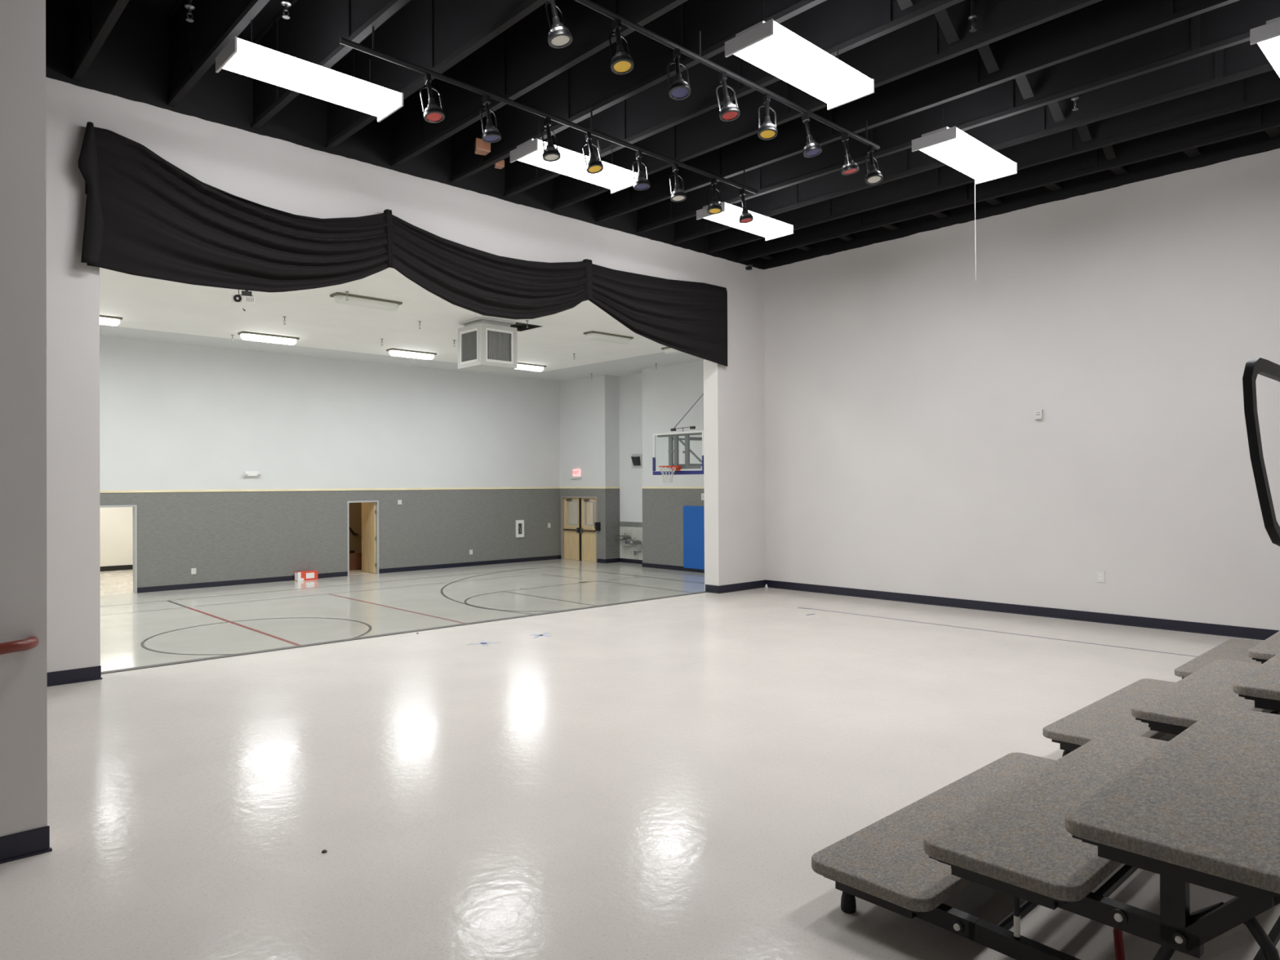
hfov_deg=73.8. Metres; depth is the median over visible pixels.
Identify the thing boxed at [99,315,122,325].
ceiling light
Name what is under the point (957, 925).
washer
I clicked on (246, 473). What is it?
emergency light
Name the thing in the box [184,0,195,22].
sprinkler
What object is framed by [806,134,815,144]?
socket
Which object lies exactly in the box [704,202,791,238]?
diffuser
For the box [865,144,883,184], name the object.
spotlight
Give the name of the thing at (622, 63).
spotlight
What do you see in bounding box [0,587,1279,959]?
floor
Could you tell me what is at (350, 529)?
stair rail
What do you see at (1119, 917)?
washer
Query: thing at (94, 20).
roof beam
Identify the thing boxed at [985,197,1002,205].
block
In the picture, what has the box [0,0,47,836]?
wall
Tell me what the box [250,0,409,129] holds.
roof beam
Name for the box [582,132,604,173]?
spotlight
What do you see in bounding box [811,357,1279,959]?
choral riser
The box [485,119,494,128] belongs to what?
socket
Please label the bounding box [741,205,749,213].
socket
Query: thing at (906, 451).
wall
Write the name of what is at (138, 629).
floor
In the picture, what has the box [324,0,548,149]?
roof beam
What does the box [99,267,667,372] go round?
ceiling
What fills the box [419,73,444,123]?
spotlight
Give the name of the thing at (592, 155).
socket
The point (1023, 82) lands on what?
strip
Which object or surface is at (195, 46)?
roof beam
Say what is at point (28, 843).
baseboard
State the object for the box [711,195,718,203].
socket
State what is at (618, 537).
bowl
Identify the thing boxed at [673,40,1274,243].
roof beam
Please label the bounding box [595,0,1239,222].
roof beam
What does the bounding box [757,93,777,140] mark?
spotlight
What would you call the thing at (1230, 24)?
roof beam
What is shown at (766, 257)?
block
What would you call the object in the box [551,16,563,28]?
socket
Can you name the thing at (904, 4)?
strip
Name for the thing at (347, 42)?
pipe
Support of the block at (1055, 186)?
attached to the wall at (906, 451)
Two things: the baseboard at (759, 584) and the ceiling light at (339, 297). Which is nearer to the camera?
the baseboard at (759, 584)
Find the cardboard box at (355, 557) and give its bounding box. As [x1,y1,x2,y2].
[349,550,361,570]
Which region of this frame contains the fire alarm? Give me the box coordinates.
[1034,409,1043,419]
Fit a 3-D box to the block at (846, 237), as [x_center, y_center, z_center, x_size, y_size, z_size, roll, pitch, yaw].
[2.799,-3.404,11.882,0.500,0.030,0.110,0,0,-43]
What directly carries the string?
hanging from the ceiling light at (952, 146)
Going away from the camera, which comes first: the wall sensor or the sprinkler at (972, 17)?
the sprinkler at (972, 17)
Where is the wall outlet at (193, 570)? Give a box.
[191,568,195,574]
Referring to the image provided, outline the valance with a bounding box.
[78,121,727,366]
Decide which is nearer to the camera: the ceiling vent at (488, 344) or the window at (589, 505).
the ceiling vent at (488, 344)
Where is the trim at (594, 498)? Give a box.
[586,497,595,524]
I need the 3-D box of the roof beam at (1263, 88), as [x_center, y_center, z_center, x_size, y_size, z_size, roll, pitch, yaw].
[4.928,-3.731,8.157,0.058,0.808,11.455,0,0,-43]
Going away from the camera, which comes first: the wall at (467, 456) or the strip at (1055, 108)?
the strip at (1055, 108)
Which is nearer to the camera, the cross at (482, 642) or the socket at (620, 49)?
the socket at (620, 49)
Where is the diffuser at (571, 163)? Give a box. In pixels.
[518,139,637,190]
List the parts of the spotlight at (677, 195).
stem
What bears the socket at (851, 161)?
attached to the spotlight at (850, 167)
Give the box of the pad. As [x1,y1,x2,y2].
[683,506,704,569]
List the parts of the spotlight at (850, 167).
stem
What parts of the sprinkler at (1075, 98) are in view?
frame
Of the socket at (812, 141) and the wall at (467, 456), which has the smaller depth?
the socket at (812, 141)
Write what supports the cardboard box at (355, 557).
on the floor at (138, 629)
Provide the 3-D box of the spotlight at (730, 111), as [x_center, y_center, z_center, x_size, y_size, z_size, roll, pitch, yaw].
[0.673,-2.928,6.476,0.173,0.361,0.156,0,0,25]
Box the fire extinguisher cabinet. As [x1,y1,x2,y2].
[515,520,524,537]
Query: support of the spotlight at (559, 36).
hanging from the pipe at (588, 3)
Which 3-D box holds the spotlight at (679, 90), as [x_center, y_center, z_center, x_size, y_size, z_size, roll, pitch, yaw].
[0.281,-2.927,6.103,0.166,0.361,0.166,0,0,27]
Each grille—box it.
[460,328,478,364]
[485,327,513,364]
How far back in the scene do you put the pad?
25.06 m
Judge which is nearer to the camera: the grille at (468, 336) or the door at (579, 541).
the grille at (468, 336)
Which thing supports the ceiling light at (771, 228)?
hanging from the roof beam at (1230, 24)
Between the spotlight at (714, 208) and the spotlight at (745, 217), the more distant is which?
the spotlight at (745, 217)
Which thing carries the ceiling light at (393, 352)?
attached to the ceiling at (313, 317)
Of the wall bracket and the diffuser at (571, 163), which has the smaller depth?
the diffuser at (571, 163)
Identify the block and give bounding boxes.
[474,137,490,155]
[494,160,504,168]
[759,254,774,260]
[838,235,853,240]
[882,223,899,230]
[931,211,948,217]
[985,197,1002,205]
[1044,182,1062,191]
[1109,165,1128,174]
[1182,147,1201,157]
[1265,126,1279,137]
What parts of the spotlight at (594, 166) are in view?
stem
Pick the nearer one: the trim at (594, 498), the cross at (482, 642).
the cross at (482, 642)
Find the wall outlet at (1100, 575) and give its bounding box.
[1096,570,1105,582]
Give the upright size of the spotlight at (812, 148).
0.361 m
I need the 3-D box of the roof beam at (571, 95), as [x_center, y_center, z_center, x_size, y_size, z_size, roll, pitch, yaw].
[1.855,-3.729,5.259,0.058,0.808,11.455,0,0,-43]
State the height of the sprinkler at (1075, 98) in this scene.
0.734 m
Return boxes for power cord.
[596,140,599,158]
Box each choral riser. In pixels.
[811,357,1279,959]
[1042,652,1279,756]
[1174,631,1279,679]
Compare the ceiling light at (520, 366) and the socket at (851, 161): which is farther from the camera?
the ceiling light at (520, 366)
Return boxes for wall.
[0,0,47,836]
[45,0,765,672]
[99,335,577,592]
[99,506,133,566]
[349,502,373,552]
[559,360,704,573]
[586,497,595,524]
[764,130,1279,630]
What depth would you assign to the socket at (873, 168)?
7.86 m
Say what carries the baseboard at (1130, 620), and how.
attached to the wall at (906, 451)
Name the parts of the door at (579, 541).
pane frame, pane frame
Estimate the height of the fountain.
0.740 m
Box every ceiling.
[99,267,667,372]
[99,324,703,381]
[129,0,288,41]
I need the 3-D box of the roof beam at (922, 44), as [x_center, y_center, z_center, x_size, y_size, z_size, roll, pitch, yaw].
[2.879,-3.730,6.225,0.058,0.808,11.455,0,0,-43]
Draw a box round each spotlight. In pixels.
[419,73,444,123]
[480,94,501,142]
[541,116,560,161]
[545,0,573,48]
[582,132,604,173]
[608,17,634,75]
[632,150,649,191]
[666,48,690,100]
[669,163,686,202]
[706,177,722,214]
[715,71,740,121]
[738,187,753,223]
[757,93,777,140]
[800,112,822,157]
[840,132,859,175]
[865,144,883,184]
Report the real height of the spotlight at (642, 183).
0.358 m
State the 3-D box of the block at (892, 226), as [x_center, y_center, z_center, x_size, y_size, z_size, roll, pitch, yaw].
[3.279,-3.409,11.372,0.500,0.030,0.110,0,0,-43]
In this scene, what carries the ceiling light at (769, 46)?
hanging from the roof beam at (847, 24)
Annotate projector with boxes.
[231,289,255,311]
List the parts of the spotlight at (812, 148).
stem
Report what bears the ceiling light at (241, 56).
hanging from the roof beam at (195, 46)
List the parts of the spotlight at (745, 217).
stem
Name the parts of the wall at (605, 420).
chair rail, trim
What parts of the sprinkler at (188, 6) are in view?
frame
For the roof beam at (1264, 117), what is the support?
attached to the ceiling at (272, 7)
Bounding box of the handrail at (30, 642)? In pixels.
[0,635,39,654]
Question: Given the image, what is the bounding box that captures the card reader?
[594,522,600,530]
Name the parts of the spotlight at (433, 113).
stem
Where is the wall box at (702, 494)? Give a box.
[701,493,704,500]
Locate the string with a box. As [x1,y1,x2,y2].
[974,184,976,280]
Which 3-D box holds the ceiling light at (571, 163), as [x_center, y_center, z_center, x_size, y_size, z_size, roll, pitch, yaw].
[-0.605,-3.129,8.174,1.260,0.379,0.416,0,0,-43]
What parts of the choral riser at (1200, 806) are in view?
under frame, under frame, post, frame, release handle, under frame, arch leg, guard rail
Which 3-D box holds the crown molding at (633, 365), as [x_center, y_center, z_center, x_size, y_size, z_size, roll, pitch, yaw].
[-6.908,-3.543,15.718,27.120,0.095,15.230,0,0,-43]
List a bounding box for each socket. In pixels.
[427,97,437,106]
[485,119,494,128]
[546,139,555,148]
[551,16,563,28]
[588,152,597,160]
[615,44,626,54]
[636,170,644,178]
[673,72,684,81]
[673,182,681,191]
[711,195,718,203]
[723,95,733,106]
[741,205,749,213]
[762,115,772,124]
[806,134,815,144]
[844,154,853,164]
[868,164,876,172]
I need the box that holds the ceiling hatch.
[510,322,542,331]
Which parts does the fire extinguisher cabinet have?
panel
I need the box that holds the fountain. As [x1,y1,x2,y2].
[615,532,641,555]
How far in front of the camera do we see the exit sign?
29.06 m
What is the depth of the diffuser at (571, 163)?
8.06 m
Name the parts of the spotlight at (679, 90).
stem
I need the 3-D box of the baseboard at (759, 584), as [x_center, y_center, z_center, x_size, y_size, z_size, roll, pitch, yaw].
[1.455,1.597,12.877,1.112,0.112,0.284,0,0,-43]
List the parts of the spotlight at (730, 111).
stem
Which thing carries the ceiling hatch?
attached to the ceiling at (313, 317)
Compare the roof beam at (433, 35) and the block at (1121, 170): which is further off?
the block at (1121, 170)
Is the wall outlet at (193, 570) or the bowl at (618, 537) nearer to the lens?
the wall outlet at (193, 570)
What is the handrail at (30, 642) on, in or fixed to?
attached to the wall at (23, 221)
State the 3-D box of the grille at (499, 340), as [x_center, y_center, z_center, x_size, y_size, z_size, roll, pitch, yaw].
[-2.924,-2.767,17.666,0.670,0.690,0.054,0,0,-43]
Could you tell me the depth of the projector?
13.66 m
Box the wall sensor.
[397,499,401,504]
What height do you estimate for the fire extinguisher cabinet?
0.575 m
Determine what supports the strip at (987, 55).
attached to the roof beam at (922, 44)
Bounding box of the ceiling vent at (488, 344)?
[457,316,517,372]
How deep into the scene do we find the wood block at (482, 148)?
8.65 m
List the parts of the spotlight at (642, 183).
stem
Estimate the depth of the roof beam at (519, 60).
7.33 m
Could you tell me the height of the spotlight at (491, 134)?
0.358 m
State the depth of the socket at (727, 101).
6.46 m
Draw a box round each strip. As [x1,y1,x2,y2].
[897,0,913,10]
[934,8,959,44]
[977,44,999,74]
[1015,75,1034,99]
[1048,101,1065,122]
[1076,124,1092,142]
[1102,145,1116,159]
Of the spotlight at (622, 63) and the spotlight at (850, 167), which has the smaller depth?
the spotlight at (622, 63)
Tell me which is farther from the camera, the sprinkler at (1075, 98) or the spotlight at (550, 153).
the sprinkler at (1075, 98)
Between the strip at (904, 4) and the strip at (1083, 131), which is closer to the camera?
the strip at (904, 4)
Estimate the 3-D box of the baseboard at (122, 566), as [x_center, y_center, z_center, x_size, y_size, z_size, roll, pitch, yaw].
[-16.216,2.734,26.526,6.400,0.150,0.015,0,0,-43]
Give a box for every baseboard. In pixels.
[0,825,52,863]
[47,666,102,686]
[100,564,133,571]
[704,579,765,593]
[765,579,1279,639]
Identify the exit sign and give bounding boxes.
[569,469,580,479]
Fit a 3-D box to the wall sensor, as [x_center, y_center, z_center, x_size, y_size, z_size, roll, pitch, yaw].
[-7.216,0.670,25.610,0.120,0.140,0.033,0,0,-43]
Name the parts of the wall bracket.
arm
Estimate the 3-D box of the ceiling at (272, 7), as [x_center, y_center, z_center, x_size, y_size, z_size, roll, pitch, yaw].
[0.923,-4.184,4.440,13.840,0.100,11.935,0,0,-43]
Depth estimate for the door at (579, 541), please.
29.07 m
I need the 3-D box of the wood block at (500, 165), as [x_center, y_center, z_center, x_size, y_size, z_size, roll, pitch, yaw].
[-1.511,-3.368,9.082,0.105,0.076,0.093,0,0,-35]
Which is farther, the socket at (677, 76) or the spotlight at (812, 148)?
the spotlight at (812, 148)
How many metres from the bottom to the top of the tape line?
0.001 m
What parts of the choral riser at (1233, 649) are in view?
under frame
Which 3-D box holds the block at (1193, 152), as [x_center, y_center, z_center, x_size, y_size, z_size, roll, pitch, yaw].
[5.680,-3.433,8.826,0.500,0.030,0.110,0,0,-43]
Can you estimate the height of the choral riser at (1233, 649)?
0.608 m
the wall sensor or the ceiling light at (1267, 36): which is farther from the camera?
the wall sensor
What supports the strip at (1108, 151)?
attached to the roof beam at (1263, 88)
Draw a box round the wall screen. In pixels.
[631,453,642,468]
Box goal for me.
[652,393,703,482]
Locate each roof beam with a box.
[71,0,129,81]
[167,0,269,106]
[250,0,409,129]
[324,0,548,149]
[391,0,688,167]
[449,0,826,183]
[503,0,964,197]
[551,0,1102,210]
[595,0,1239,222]
[636,0,1279,233]
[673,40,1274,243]
[707,69,1279,253]
[739,99,1279,261]
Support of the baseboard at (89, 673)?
attached to the wall at (285, 164)
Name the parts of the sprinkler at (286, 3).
frame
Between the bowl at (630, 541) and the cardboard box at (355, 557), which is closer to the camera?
the cardboard box at (355, 557)
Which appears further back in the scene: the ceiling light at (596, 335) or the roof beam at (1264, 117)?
the ceiling light at (596, 335)
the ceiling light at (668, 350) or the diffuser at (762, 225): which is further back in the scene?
the ceiling light at (668, 350)
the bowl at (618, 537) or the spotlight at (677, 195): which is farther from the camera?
the bowl at (618, 537)
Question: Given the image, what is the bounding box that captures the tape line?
[798,607,1197,657]
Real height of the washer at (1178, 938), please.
0.038 m
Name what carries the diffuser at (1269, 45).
attached to the ceiling light at (1267, 36)
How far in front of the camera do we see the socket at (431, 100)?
6.46 m
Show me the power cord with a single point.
(597, 140)
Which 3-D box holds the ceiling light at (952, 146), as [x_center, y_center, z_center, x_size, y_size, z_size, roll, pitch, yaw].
[3.046,-3.149,7.961,1.260,0.379,0.416,0,0,-43]
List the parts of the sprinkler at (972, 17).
frame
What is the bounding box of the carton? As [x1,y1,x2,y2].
[294,570,317,581]
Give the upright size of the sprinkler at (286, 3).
0.734 m
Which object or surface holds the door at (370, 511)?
in the wall at (467, 456)
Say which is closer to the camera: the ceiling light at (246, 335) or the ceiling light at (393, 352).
the ceiling light at (246, 335)
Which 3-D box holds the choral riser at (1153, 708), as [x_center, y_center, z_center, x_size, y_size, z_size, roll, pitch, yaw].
[3.438,1.301,4.904,1.830,0.608,1.505,0,0,-43]
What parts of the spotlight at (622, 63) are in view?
stem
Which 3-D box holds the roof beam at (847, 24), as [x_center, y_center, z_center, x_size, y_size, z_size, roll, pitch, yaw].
[2.367,-3.729,5.742,0.058,0.808,11.455,0,0,-43]
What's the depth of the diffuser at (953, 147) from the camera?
7.82 m
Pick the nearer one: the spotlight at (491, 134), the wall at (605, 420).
the spotlight at (491, 134)
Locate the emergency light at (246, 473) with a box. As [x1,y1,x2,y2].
[244,471,261,476]
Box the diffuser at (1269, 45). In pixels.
[1257,35,1279,76]
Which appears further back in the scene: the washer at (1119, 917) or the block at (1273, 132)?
the block at (1273, 132)
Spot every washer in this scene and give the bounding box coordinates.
[951,919,964,933]
[1111,908,1128,925]
[1171,931,1187,946]
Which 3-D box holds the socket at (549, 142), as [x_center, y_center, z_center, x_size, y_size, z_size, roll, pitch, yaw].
[-0.768,-2.866,7.280,0.080,0.075,0.080,-11,-6,44]
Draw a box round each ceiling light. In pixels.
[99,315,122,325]
[215,20,403,122]
[237,331,299,344]
[329,292,402,311]
[386,348,436,359]
[510,120,638,193]
[515,362,546,371]
[583,330,633,344]
[661,346,683,354]
[696,185,793,240]
[724,0,874,110]
[911,107,1017,184]
[1249,17,1279,76]
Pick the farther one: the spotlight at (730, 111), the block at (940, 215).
the block at (940, 215)
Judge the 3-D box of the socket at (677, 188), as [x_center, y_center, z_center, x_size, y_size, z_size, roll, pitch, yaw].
[0.365,-2.867,8.346,0.080,0.075,0.080,-1,-8,-32]
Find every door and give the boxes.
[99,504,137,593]
[346,500,378,576]
[560,496,597,562]
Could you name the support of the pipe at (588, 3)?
hanging from the roof beam at (313, 29)
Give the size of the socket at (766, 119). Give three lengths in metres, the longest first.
0.080 x 0.080 x 0.075 m
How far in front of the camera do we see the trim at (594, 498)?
34.63 m
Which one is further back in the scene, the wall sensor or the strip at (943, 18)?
the wall sensor
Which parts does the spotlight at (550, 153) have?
stem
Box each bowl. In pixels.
[615,532,630,539]
[625,537,640,544]
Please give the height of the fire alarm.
0.115 m
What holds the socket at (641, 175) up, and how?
attached to the spotlight at (642, 183)
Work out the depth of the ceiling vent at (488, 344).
17.68 m
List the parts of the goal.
board frame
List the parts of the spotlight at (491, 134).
stem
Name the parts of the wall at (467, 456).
chair rail, trim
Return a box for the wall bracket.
[745,264,752,270]
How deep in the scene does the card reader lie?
28.21 m
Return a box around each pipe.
[338,26,757,193]
[574,0,879,150]
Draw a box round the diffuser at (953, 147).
[920,128,1015,181]
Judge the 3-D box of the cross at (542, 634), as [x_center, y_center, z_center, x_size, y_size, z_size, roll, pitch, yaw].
[-1.049,1.647,9.057,0.227,0.001,0.302,0,0,-16]
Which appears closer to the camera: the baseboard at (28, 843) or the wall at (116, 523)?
the baseboard at (28, 843)
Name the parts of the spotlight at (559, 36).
stem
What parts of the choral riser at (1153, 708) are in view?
under frame, under frame, under frame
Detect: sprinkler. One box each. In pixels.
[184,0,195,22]
[280,0,291,19]
[968,0,977,32]
[1071,95,1079,111]
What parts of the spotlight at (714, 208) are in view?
stem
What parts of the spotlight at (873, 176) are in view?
stem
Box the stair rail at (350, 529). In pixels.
[349,526,359,535]
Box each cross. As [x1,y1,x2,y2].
[466,640,499,645]
[529,632,550,638]
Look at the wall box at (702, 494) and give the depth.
24.81 m
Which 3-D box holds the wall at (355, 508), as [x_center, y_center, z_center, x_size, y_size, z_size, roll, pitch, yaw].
[-9.702,1.178,27.197,2.800,3.200,0.100,0,0,-43]
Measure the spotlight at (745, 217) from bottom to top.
0.358 m
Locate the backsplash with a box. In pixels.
[619,526,642,559]
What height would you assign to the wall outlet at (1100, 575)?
0.130 m
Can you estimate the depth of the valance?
8.21 m
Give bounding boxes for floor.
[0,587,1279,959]
[100,559,704,671]
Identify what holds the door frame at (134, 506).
in the wall at (467, 456)
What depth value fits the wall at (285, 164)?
8.00 m
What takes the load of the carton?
on the floor at (138, 629)

